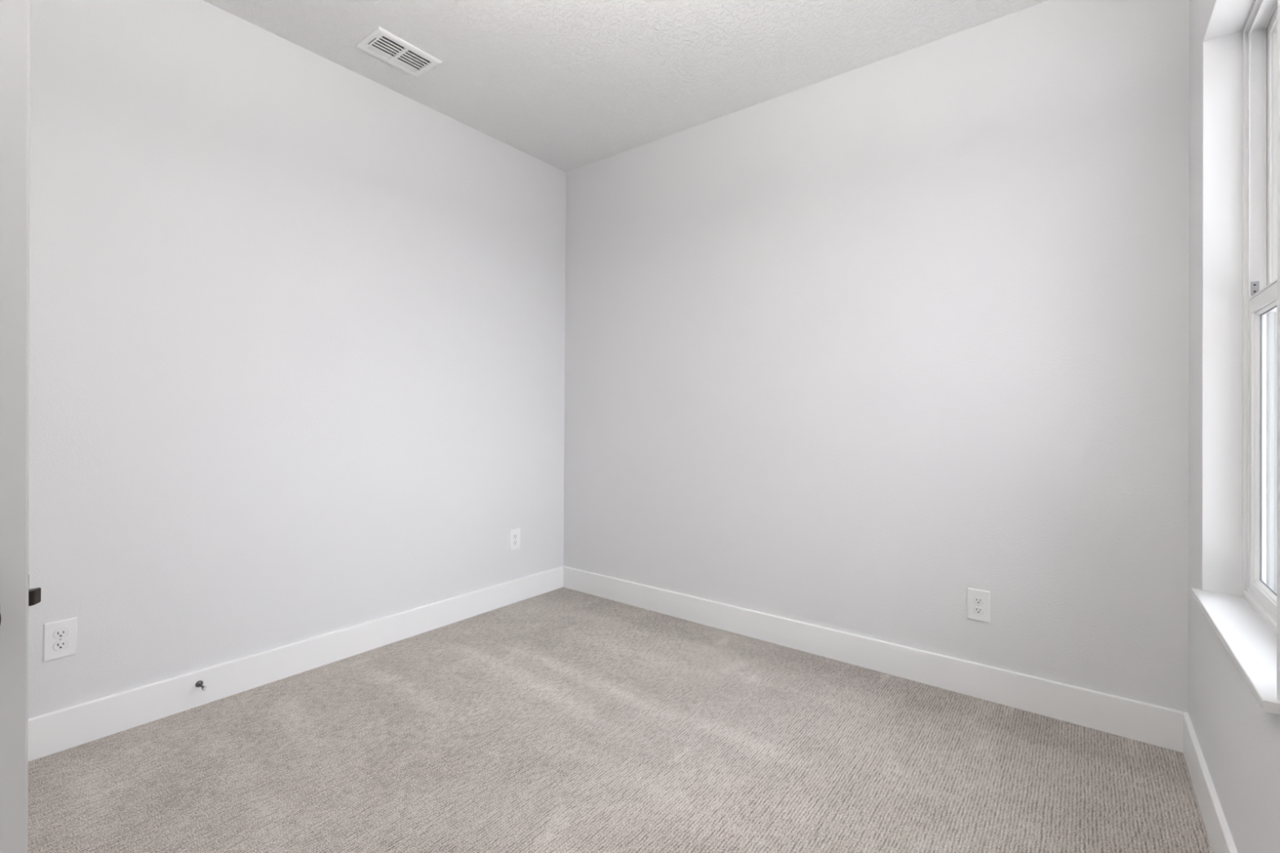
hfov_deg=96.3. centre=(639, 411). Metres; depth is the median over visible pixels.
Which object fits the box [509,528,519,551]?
wall outlet
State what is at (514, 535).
receptacle
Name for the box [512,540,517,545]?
receptacle
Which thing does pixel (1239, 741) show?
wall
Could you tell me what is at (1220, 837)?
baseboard
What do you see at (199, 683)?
door stop
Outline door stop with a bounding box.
[195,680,207,691]
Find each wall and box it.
[28,0,565,718]
[563,0,1189,712]
[1187,0,1279,852]
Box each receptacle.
[53,628,68,639]
[53,640,67,650]
[512,533,517,538]
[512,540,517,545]
[973,596,983,604]
[973,606,983,614]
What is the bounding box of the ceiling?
[202,0,1048,172]
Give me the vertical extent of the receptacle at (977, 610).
0.030 m
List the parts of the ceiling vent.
louver blade, louver blade, louver blade, louver blade, louver blade, louver blade, louver blade, louver blade, louver blade, louver blade, louver blade, louver blade, louver blade, louver blade, louver blade, louver blade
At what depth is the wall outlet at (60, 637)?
1.92 m
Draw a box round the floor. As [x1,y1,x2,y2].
[27,586,1212,852]
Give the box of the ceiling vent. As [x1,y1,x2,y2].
[355,26,442,78]
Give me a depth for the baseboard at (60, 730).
2.36 m
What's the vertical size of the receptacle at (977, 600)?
0.028 m
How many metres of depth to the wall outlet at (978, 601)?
2.33 m
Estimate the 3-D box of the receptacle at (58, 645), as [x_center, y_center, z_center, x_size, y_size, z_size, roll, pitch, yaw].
[-1.942,0.783,1.920,0.002,0.028,0.034,0,0,38]
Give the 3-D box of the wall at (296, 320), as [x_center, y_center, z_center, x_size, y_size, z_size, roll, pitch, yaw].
[-1.550,-0.199,2.532,0.120,2.800,3.520,0,0,38]
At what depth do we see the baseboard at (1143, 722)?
2.45 m
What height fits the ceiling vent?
0.114 m
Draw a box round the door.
[0,0,40,852]
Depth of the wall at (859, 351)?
2.47 m
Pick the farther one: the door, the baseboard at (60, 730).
the baseboard at (60, 730)
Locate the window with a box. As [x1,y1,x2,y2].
[1191,0,1279,714]
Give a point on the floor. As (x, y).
(562, 720)
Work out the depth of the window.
1.66 m
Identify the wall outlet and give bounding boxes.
[43,617,76,662]
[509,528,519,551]
[967,587,990,622]
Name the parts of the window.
sill, sash, sash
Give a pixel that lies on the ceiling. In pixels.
(568, 85)
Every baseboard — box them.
[27,565,564,761]
[563,566,1182,752]
[1182,711,1237,852]

